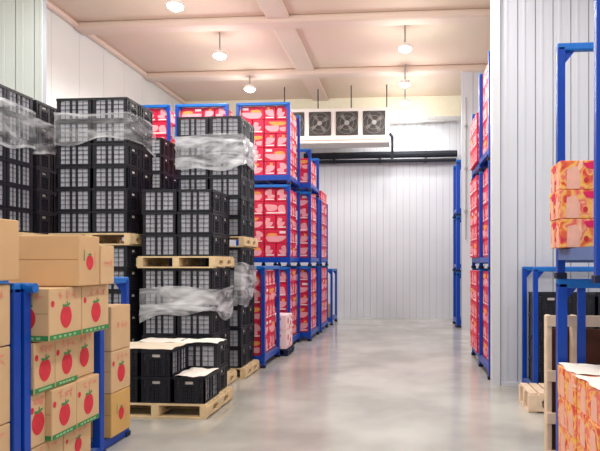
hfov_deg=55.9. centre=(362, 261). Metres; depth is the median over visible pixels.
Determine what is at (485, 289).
carton
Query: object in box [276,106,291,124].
carton
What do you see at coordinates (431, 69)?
beam
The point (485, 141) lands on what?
carton
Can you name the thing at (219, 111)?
carton
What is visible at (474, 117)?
carton
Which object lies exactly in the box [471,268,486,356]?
rack
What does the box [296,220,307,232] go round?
carton
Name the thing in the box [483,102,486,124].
carton
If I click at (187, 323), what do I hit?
plastic crate
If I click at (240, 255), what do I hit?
plastic crate
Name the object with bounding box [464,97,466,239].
conduit
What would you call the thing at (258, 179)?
rack
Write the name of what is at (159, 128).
carton
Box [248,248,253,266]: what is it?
plastic crate
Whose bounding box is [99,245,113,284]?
carton
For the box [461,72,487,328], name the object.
wall
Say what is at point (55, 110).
plastic crate
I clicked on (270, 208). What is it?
carton
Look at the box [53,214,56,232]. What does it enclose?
plastic crate
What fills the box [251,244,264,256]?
carton
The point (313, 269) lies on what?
carton
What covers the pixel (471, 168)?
carton
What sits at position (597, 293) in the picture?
plastic crate
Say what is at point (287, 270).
rack
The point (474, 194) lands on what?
carton
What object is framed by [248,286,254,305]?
plastic crate
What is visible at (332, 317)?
rack
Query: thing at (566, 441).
carton
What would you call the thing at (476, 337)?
carton
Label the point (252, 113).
carton
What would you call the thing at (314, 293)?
carton
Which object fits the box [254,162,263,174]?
carton
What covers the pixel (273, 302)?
carton
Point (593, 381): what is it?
paper sheet
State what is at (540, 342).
plastic crate
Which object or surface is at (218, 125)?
plastic crate
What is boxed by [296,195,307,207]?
carton
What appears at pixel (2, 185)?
plastic crate
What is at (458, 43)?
ceiling
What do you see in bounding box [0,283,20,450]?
rack
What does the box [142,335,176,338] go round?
plastic crate
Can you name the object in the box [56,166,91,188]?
plastic crate
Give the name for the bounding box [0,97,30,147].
film
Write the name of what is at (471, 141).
carton
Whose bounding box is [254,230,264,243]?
carton
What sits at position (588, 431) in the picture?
carton
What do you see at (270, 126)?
carton
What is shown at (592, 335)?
wooden pallet
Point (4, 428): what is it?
carton
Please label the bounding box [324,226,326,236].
carton
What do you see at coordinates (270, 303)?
carton
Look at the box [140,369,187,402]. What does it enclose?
plastic crate
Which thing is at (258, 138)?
carton
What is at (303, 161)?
carton
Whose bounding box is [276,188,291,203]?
carton
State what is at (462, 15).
beam
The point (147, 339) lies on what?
paper sheet
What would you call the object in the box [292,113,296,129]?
carton
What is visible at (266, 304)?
carton
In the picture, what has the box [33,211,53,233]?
plastic crate
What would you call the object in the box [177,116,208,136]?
plastic crate
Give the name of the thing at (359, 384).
floor
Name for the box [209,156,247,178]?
plastic crate
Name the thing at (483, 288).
carton
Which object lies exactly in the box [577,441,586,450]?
carton
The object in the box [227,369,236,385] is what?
wooden pallet
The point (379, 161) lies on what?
insulated pipe
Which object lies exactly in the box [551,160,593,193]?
carton
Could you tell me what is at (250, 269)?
plastic crate
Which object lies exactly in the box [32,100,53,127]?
plastic crate
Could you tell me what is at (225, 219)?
plastic crate
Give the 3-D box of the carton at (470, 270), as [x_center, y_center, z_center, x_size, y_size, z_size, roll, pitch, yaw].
[2.297,0.297,10.668,0.488,0.283,0.240,0,0,4]
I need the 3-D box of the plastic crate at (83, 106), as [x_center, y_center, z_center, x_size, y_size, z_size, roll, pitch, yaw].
[-3.960,-2.100,7.888,0.505,0.304,0.384,0,0,4]
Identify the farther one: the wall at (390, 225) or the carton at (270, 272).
the wall at (390, 225)
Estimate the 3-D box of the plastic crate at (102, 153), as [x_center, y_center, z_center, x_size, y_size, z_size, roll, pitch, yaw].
[-3.450,-1.480,7.853,0.505,0.304,0.384,0,0,4]
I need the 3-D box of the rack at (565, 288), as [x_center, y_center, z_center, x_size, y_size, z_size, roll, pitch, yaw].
[2.082,0.973,3.888,1.146,1.675,1.306,0,0,4]
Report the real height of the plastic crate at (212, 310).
0.304 m
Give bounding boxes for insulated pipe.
[304,150,456,159]
[312,158,456,164]
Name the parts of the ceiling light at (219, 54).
stem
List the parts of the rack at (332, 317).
post, post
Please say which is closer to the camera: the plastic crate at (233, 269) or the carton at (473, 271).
the plastic crate at (233, 269)
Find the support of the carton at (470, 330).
on the rack at (473, 352)
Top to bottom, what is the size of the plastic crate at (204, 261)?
0.304 m
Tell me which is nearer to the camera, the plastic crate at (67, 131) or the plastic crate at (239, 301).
the plastic crate at (67, 131)
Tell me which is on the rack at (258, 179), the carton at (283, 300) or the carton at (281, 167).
the carton at (281, 167)
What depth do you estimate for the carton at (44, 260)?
4.51 m
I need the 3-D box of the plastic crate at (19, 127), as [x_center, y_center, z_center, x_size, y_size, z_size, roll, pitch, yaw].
[-4.749,-1.790,7.469,0.384,0.304,0.505,0,0,4]
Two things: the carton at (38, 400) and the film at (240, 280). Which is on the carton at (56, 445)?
the carton at (38, 400)
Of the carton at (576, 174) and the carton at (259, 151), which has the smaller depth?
the carton at (576, 174)
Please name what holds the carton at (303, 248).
on the rack at (309, 259)
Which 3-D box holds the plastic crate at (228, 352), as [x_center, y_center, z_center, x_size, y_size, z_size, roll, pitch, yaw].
[-2.279,1.480,8.316,0.505,0.304,0.384,0,0,4]
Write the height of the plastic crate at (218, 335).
0.304 m
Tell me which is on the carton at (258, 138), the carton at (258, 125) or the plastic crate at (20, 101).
the carton at (258, 125)
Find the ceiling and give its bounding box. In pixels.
[48,0,489,100]
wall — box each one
[0,0,45,103]
[46,8,181,239]
[230,116,460,318]
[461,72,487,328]
[490,0,599,384]
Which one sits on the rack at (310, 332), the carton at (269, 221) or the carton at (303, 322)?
the carton at (303, 322)
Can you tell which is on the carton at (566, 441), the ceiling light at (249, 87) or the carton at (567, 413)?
the carton at (567, 413)
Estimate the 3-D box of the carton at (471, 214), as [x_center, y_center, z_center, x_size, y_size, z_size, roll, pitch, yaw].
[2.165,-0.803,10.552,0.240,0.283,0.488,0,0,4]
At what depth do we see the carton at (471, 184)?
10.56 m
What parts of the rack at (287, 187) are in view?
rail, frame, post, post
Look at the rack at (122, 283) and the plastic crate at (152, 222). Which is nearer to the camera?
the rack at (122, 283)
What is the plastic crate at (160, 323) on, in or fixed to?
on the plastic crate at (143, 336)
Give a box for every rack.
[0,280,105,450]
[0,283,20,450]
[91,277,130,449]
[142,104,170,141]
[175,103,235,138]
[236,102,300,190]
[236,184,300,266]
[254,266,280,367]
[261,192,319,265]
[269,266,300,341]
[275,266,319,340]
[277,199,327,265]
[291,149,319,197]
[296,266,327,332]
[296,269,337,324]
[452,160,460,217]
[452,215,460,270]
[452,271,460,327]
[471,114,487,181]
[471,258,478,267]
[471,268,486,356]
[478,50,489,171]
[478,160,489,269]
[478,269,489,379]
[522,267,593,388]
[554,0,599,282]
[556,279,599,450]
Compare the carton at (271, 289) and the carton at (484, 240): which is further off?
the carton at (271, 289)
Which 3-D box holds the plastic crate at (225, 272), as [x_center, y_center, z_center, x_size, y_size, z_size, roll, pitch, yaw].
[-2.275,0.240,8.315,0.505,0.304,0.384,0,0,4]
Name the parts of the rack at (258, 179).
post, rail, frame, post, post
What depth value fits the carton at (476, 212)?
9.88 m
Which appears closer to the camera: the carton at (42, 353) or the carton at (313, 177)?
the carton at (42, 353)
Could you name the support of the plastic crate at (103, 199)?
on the plastic crate at (102, 221)
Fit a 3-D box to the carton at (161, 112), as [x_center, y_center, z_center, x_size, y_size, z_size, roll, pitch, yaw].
[-4.213,-3.103,12.051,0.240,0.283,0.488,0,0,4]
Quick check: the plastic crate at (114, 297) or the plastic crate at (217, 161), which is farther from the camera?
the plastic crate at (217, 161)
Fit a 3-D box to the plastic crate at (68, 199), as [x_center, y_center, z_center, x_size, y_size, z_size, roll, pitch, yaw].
[-3.962,-0.860,7.892,0.505,0.304,0.384,0,0,4]
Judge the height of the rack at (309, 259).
1.700 m
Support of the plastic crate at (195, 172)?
on the plastic crate at (182, 182)
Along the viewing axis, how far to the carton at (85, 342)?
4.94 m
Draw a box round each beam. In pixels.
[74,9,489,34]
[144,64,487,81]
[257,0,328,100]
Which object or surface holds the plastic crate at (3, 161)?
on the plastic crate at (2, 185)
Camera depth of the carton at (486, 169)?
9.21 m
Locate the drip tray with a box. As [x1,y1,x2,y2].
[296,138,389,148]
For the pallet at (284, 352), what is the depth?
10.82 m
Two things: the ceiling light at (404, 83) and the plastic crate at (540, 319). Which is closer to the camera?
the plastic crate at (540, 319)
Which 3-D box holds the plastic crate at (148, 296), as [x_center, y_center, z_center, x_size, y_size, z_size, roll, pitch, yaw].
[-2.819,0.550,7.965,0.505,0.304,0.384,0,0,4]
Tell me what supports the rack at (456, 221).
on the rack at (456, 274)
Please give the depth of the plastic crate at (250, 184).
9.18 m
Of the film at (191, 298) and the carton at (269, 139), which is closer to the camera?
the film at (191, 298)
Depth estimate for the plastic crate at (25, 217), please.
7.50 m
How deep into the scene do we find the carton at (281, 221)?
11.62 m
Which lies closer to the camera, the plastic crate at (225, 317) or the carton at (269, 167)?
the plastic crate at (225, 317)
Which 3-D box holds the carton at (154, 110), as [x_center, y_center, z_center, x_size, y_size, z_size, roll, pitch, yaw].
[-4.458,-3.103,12.069,0.240,0.283,0.488,0,0,4]
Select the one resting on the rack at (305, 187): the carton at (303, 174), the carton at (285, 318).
the carton at (303, 174)
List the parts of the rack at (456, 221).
post, post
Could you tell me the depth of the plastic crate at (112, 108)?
7.68 m
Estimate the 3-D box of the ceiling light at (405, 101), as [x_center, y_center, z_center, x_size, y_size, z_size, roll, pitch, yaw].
[1.253,-4.970,16.703,0.300,0.600,0.300,0,0,4]
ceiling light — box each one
[167,0,183,11]
[213,33,225,59]
[244,76,254,91]
[398,25,411,52]
[399,64,410,87]
[400,88,409,105]
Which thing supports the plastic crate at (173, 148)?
on the plastic crate at (173, 170)
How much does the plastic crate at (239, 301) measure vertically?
0.304 m
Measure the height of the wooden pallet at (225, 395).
0.165 m
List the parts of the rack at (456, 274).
post, post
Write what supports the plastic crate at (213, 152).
on the plastic crate at (217, 161)
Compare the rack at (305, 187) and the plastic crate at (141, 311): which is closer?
the plastic crate at (141, 311)
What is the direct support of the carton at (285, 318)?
on the carton at (285, 336)
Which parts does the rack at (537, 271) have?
post, rail, post, rail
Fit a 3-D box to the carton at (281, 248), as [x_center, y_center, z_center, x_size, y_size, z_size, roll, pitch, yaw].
[-1.665,-0.244,11.861,0.240,0.283,0.488,0,0,5]
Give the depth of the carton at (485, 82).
9.29 m
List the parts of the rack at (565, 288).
post, rail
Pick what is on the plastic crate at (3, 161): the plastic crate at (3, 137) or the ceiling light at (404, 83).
the plastic crate at (3, 137)
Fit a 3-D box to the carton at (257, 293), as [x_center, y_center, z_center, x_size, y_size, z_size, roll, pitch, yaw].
[-1.832,0.587,9.825,0.240,0.283,0.488,0,0,5]
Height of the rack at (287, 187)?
1.700 m
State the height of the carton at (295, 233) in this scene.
0.283 m
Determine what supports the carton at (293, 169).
on the rack at (258, 179)
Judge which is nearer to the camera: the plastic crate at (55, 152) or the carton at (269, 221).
the plastic crate at (55, 152)
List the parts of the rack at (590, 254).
post, rail, frame, post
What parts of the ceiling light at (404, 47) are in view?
stem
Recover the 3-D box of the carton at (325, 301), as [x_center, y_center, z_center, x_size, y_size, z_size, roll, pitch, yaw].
[-1.127,1.166,15.100,0.240,0.283,0.488,0,0,5]
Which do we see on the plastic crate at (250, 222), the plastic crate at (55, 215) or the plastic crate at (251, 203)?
the plastic crate at (251, 203)
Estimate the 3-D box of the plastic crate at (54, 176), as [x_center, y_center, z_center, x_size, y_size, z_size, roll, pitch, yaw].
[-4.742,-1.170,8.368,0.505,0.304,0.384,0,0,4]
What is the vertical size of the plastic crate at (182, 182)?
0.304 m
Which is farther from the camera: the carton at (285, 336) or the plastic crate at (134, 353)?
the carton at (285, 336)
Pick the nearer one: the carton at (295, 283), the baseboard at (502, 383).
the baseboard at (502, 383)
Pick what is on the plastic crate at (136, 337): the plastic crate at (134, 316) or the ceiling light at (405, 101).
the plastic crate at (134, 316)
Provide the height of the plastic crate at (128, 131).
0.304 m
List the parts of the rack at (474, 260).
frame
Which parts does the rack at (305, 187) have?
rail, frame, post, post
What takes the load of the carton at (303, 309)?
on the carton at (303, 322)
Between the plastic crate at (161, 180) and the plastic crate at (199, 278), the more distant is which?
the plastic crate at (161, 180)
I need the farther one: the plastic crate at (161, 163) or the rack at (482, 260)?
the plastic crate at (161, 163)
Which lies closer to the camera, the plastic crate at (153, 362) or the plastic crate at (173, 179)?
the plastic crate at (153, 362)
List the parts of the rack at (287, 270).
rail, post, rail, frame, post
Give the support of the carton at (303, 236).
on the carton at (303, 248)
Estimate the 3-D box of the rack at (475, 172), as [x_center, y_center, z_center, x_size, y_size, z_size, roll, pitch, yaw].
[2.620,-2.210,10.268,1.122,1.300,1.162,0,0,4]
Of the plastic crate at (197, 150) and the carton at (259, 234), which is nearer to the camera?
the plastic crate at (197, 150)
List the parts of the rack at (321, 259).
post, post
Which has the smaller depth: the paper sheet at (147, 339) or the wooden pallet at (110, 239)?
the paper sheet at (147, 339)
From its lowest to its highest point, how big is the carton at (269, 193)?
0.283 m
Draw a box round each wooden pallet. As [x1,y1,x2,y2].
[19,232,36,234]
[48,233,141,246]
[130,386,232,418]
[136,256,233,267]
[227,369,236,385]
[230,236,257,247]
[230,359,258,378]
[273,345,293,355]
[519,383,543,412]
[544,314,599,450]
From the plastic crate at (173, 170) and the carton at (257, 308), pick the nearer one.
the carton at (257, 308)
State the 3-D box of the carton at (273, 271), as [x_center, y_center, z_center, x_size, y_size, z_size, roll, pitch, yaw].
[-1.905,0.297,10.457,0.488,0.283,0.240,0,0,4]
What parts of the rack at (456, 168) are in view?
post, post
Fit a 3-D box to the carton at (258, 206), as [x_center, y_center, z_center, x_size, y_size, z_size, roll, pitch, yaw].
[-2.168,-1.113,11.897,0.240,0.283,0.488,0,0,4]
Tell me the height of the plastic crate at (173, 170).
0.304 m
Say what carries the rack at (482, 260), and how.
on the rack at (483, 362)
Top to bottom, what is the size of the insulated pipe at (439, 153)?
0.237 m
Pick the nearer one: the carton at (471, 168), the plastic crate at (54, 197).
the plastic crate at (54, 197)
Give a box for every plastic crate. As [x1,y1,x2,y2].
[0,84,6,109]
[0,108,6,134]
[0,133,6,158]
[0,157,6,182]
[0,182,6,206]
[0,207,6,218]
[6,87,32,119]
[6,111,32,142]
[6,135,32,165]
[6,159,32,187]
[6,183,32,210]
[6,207,32,232]
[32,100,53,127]
[32,144,53,170]
[33,122,53,148]
[33,167,53,191]
[33,189,53,212]
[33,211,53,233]
[51,193,56,213]
[52,129,56,150]
[53,108,56,129]
[53,150,56,174]
[53,171,57,192]
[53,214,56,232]
[56,98,91,123]
[56,120,92,143]
[56,143,92,168]
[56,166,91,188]
[56,188,92,210]
[56,211,91,232]
[92,97,139,125]
[92,120,140,147]
[92,142,140,168]
[92,165,140,190]
[92,188,140,212]
[92,211,140,233]
[108,268,140,290]
[108,290,139,312]
[114,246,140,267]
[130,311,140,334]
[130,333,139,341]
[130,348,139,375]
[130,375,139,402]
[139,289,141,310]
[140,105,152,131]
[140,127,152,152]
[140,148,152,173]
[140,170,152,190]
[140,192,141,212]
[140,268,141,288]
[140,311,141,332]
[140,344,188,375]
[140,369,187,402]
[141,189,178,211]
[141,212,176,233]
[141,290,176,312]
[142,234,176,255]
[142,268,176,289]
[142,312,176,334]
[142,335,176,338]
[152,138,170,157]
[153,155,170,174]
[153,172,170,188]
[171,142,176,159]
[171,159,176,176]
[171,175,176,188]
[173,369,219,403]
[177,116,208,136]
[177,136,209,156]
[177,156,208,176]
[177,177,208,188]
[177,189,221,212]
[177,211,221,234]
[177,234,221,255]
[177,268,221,289]
[177,290,221,312]
[177,311,221,334]
[177,332,221,338]
[187,340,227,367]
[188,363,227,391]
[201,258,208,265]
[209,116,247,138]
[209,136,247,157]
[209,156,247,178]
[209,176,247,198]
[219,288,229,302]
[220,193,229,215]
[221,214,229,235]
[221,235,229,256]
[221,268,229,288]
[221,311,229,331]
[221,329,229,350]
[227,350,229,370]
[230,196,247,217]
[230,216,247,236]
[230,248,247,266]
[230,267,247,286]
[230,287,247,307]
[230,306,247,327]
[230,325,247,347]
[230,345,247,367]
[247,304,254,324]
[247,341,253,362]
[248,122,254,144]
[248,163,254,182]
[248,180,254,200]
[248,199,254,219]
[248,218,254,237]
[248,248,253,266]
[248,267,254,285]
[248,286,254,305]
[248,323,254,343]
[528,292,555,316]
[528,314,555,339]
[528,335,543,362]
[528,357,543,382]
[567,292,595,315]
[587,292,599,315]
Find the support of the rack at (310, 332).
on the floor
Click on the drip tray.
(305, 143)
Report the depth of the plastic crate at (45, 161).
7.93 m
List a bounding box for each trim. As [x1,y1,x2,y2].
[46,0,186,103]
[186,95,460,116]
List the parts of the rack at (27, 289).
rail, post, post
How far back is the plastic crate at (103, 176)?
7.68 m
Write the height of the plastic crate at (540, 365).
0.304 m
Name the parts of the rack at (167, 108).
rail, post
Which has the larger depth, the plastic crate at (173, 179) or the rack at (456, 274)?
the rack at (456, 274)
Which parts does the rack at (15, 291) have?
rail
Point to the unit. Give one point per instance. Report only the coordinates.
(351, 127)
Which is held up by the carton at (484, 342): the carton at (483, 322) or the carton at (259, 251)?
the carton at (483, 322)
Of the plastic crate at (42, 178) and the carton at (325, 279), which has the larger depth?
the carton at (325, 279)
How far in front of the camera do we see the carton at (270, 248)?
11.64 m
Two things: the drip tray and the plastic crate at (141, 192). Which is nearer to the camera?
the plastic crate at (141, 192)
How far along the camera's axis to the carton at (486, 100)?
9.20 m
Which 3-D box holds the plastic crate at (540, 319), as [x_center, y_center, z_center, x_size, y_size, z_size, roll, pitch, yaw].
[2.520,0.885,7.691,0.384,0.304,0.505,0,0,4]
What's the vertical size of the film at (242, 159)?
0.582 m
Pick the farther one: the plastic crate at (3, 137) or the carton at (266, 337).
the carton at (266, 337)
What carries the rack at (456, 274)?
on the floor
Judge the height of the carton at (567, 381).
0.223 m
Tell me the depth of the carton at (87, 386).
4.86 m
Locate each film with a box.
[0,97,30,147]
[33,121,55,153]
[53,112,155,157]
[139,286,232,320]
[175,136,256,170]
[234,262,256,297]
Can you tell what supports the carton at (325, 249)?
on the rack at (321, 259)
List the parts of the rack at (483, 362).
post, frame, post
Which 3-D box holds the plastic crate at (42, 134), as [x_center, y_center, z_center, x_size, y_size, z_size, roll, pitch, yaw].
[-4.771,-1.790,7.981,0.505,0.304,0.384,0,0,4]
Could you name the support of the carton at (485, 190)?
on the carton at (484, 206)
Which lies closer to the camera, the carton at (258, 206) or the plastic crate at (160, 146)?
the plastic crate at (160, 146)
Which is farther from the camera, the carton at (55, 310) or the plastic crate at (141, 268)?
the plastic crate at (141, 268)
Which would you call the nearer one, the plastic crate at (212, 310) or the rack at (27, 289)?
the rack at (27, 289)
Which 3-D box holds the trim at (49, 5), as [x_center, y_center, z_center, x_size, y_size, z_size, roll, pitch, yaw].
[-6.660,-5.210,7.469,0.140,0.140,21.900,0,0,4]
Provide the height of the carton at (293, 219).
0.283 m
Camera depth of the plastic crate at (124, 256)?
7.68 m
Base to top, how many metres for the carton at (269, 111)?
0.283 m
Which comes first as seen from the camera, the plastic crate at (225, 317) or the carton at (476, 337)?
the plastic crate at (225, 317)
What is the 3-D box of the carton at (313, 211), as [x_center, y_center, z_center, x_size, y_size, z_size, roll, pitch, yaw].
[-1.295,-1.113,13.550,0.240,0.283,0.488,0,0,4]
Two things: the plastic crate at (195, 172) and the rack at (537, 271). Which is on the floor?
the rack at (537, 271)
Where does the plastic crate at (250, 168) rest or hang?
on the plastic crate at (250, 184)
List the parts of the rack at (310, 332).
rail, frame, post, post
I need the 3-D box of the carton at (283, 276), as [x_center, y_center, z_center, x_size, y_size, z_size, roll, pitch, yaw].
[-1.668,0.297,11.860,0.240,0.283,0.488,0,0,5]
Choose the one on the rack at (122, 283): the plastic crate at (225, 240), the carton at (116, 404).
the carton at (116, 404)
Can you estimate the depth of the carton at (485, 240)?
9.25 m
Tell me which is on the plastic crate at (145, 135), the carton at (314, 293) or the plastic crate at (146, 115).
the plastic crate at (146, 115)
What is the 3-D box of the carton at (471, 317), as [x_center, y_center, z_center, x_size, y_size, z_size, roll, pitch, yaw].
[2.167,1.166,10.553,0.240,0.283,0.488,0,0,4]
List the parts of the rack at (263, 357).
rail, post, frame, rail, post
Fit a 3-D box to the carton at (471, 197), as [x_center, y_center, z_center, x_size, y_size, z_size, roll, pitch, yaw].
[2.298,-1.093,10.668,0.488,0.283,0.240,0,0,4]
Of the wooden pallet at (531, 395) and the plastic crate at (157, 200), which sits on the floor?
the wooden pallet at (531, 395)
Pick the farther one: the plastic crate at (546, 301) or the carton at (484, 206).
the carton at (484, 206)
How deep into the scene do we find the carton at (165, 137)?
11.82 m
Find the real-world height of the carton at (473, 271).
0.283 m
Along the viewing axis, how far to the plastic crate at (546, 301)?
7.46 m
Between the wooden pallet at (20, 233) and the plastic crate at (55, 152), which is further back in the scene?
the plastic crate at (55, 152)
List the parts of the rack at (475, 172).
frame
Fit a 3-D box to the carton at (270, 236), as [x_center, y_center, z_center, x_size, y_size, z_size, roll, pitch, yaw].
[-1.804,-0.534,11.745,0.488,0.283,0.240,0,0,4]
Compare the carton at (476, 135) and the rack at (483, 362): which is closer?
the rack at (483, 362)
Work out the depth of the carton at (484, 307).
9.30 m
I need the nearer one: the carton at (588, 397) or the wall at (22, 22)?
the carton at (588, 397)
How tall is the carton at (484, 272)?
0.283 m
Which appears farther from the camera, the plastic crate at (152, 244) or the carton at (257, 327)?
the carton at (257, 327)
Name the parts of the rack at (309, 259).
rail, post, frame, post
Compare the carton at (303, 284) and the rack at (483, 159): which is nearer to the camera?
the rack at (483, 159)
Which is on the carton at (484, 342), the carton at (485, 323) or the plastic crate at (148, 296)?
the carton at (485, 323)
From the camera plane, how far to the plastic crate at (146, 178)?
8.21 m
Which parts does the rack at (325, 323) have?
post, post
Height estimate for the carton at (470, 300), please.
0.283 m
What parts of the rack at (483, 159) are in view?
post, frame, post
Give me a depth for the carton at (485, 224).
9.29 m
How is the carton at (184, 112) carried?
on the carton
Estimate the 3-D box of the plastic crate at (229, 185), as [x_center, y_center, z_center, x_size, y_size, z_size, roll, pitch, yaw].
[-2.114,-1.170,8.830,0.505,0.304,0.384,0,0,4]
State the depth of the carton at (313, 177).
13.50 m
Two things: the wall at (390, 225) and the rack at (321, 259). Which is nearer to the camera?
the rack at (321, 259)
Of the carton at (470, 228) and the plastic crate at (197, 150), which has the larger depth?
the carton at (470, 228)
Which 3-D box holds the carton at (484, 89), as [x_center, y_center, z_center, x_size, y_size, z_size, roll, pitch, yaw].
[2.289,-2.773,9.473,0.488,0.283,0.240,0,0,4]
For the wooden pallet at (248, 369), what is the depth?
8.83 m
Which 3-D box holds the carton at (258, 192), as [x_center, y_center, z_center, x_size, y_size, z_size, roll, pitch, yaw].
[-2.297,-1.403,11.784,0.488,0.283,0.240,0,0,5]
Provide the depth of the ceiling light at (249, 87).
15.29 m
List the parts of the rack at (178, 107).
post, rail, post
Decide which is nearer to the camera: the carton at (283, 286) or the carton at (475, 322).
the carton at (475, 322)
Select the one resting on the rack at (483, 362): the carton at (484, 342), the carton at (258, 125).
the carton at (484, 342)
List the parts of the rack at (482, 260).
post, frame, post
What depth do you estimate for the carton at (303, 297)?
12.81 m
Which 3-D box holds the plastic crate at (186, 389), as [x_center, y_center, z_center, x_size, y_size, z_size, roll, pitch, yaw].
[-1.988,1.480,6.702,0.384,0.304,0.505,0,0,4]
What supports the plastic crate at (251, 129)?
on the plastic crate
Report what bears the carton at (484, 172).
on the carton at (485, 190)
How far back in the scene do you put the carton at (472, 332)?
10.39 m
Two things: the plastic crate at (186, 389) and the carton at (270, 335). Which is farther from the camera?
the carton at (270, 335)
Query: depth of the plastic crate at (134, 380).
6.51 m
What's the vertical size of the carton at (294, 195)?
0.283 m
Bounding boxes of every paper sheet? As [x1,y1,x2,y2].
[129,342,186,349]
[137,338,185,341]
[175,367,217,376]
[178,338,225,343]
[559,362,599,374]
[576,375,599,389]
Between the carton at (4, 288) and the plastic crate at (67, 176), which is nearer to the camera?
the carton at (4, 288)
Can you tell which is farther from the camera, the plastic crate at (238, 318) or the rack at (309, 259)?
the rack at (309, 259)
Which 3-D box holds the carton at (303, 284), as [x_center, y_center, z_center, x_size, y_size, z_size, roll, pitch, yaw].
[-1.464,0.587,12.938,0.488,0.283,0.240,0,0,4]
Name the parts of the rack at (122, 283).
frame, rail, rail, post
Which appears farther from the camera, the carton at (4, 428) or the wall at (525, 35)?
the wall at (525, 35)
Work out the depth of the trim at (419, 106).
17.87 m
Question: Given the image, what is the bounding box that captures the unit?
[284,85,393,158]
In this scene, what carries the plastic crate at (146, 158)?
on the plastic crate at (146, 178)
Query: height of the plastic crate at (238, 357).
0.304 m
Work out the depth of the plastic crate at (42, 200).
7.93 m
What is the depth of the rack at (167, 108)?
11.72 m
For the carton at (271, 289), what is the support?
on the carton at (270, 303)
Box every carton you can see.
[0,219,18,280]
[0,284,9,345]
[0,346,9,424]
[0,423,9,450]
[9,235,98,285]
[31,286,80,341]
[31,341,54,394]
[31,391,44,447]
[31,436,62,450]
[45,382,75,441]
[55,336,77,386]
[63,422,90,450]
[72,373,98,428]
[77,332,93,377]
[80,284,107,333]
[91,386,129,437]
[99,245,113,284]
[104,304,129,351]
[104,347,129,393]
[149,108,156,121]
[152,122,171,137]
[157,108,174,126]
[157,136,174,143]
[180,107,203,119]
[204,107,214,115]
[215,107,232,118]
[241,106,263,120]
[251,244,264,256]
[253,120,264,133]
[254,134,264,147]
[254,148,264,161]
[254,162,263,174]
[254,188,264,201]
[254,202,264,215]
[254,216,265,229]
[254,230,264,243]
[254,270,274,285]
[254,271,260,287]
[254,287,267,304]
[254,305,260,320]
[254,319,267,337]
[254,338,260,354]
[264,106,275,119]
[264,120,286,133]
[264,134,276,147]
[264,148,286,161]
[264,162,275,174]
[264,188,276,201]
[264,202,286,215]
[264,216,277,229]
[264,229,286,242]
[265,243,275,256]
[265,271,268,286]
[265,303,268,319]
[265,335,268,352]
[268,286,274,301]
[268,302,271,317]
[268,316,274,334]
[268,333,271,350]
[269,271,271,285]
[272,301,274,316]
[272,332,274,347]
[274,283,286,296]
[275,313,291,330]
[275,328,291,348]
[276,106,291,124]
[276,134,291,151]
[276,162,291,175]
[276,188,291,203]
[276,216,291,229]
[276,243,291,256]
[280,269,291,282]
[280,296,291,310]
[291,218,295,231]
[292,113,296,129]
[292,139,295,155]
[292,166,295,178]
[292,191,296,205]
[292,244,296,256]
[292,269,295,281]
[292,295,295,308]
[292,321,295,334]
[294,232,296,244]
[294,282,296,294]
[296,158,307,171]
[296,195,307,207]
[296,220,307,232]
[296,281,307,293]
[296,306,307,318]
[300,171,311,183]
[300,207,311,220]
[300,232,312,244]
[300,245,307,257]
[300,269,311,280]
[300,293,311,306]
[300,318,311,331]
[311,191,321,198]
[311,234,315,245]
[311,268,315,279]
[312,174,315,186]
[312,209,315,222]
[312,292,315,304]
[312,315,315,328]
[324,204,326,215]
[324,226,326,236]
[324,248,326,257]
[324,278,326,288]
[324,299,326,310]
[470,137,473,155]
[470,154,473,170]
[470,180,473,197]
[470,197,471,212]
[470,211,473,227]
[470,228,471,242]
[470,242,478,257]
[470,270,471,284]
[470,285,472,300]
[470,300,471,315]
[470,315,473,331]
[470,330,471,345]
[472,332,473,348]
[473,117,474,134]
[473,129,478,149]
[473,149,476,165]
[473,175,478,193]
[473,194,474,209]
[473,208,483,225]
[473,226,475,241]
[473,241,478,256]
[473,271,474,285]
[473,286,478,303]
[473,302,474,317]
[473,318,478,336]
[475,112,478,130]
[475,145,478,163]
[475,192,483,208]
[475,225,483,240]
[475,271,478,286]
[475,303,478,319]
[475,335,483,352]
[483,67,487,90]
[483,89,484,107]
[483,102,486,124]
[483,124,484,141]
[483,137,486,154]
[483,172,484,189]
[483,187,487,205]
[483,206,485,222]
[483,222,487,239]
[483,240,484,256]
[483,271,487,288]
[483,288,485,304]
[483,305,486,323]
[483,322,484,338]
[483,339,486,358]
[485,85,487,103]
[485,120,486,138]
[485,169,486,187]
[485,205,487,221]
[485,240,486,256]
[485,289,487,305]
[485,323,486,341]
[549,189,593,220]
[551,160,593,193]
[551,219,593,248]
[558,365,599,407]
[558,393,577,438]
[558,422,577,450]
[577,377,599,425]
[577,409,599,450]
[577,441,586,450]
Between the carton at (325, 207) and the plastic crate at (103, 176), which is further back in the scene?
the carton at (325, 207)
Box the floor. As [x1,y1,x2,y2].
[105,318,543,450]
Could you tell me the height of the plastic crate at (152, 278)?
0.304 m
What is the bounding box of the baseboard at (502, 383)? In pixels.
[501,382,521,385]
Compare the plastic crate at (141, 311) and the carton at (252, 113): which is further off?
the carton at (252, 113)
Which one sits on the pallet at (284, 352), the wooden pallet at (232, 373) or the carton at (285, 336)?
the carton at (285, 336)
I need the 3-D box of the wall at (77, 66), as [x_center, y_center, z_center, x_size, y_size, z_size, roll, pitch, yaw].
[-6.802,-1.735,7.580,0.200,7.070,22.100,0,0,4]
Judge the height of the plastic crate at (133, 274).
0.304 m
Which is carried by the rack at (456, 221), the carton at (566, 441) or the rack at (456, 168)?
the rack at (456, 168)
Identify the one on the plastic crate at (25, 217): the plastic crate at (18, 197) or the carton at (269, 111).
the plastic crate at (18, 197)
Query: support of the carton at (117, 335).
on the carton at (117, 362)
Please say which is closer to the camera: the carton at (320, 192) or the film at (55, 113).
the film at (55, 113)
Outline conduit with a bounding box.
[392,118,456,125]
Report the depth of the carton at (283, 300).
11.62 m

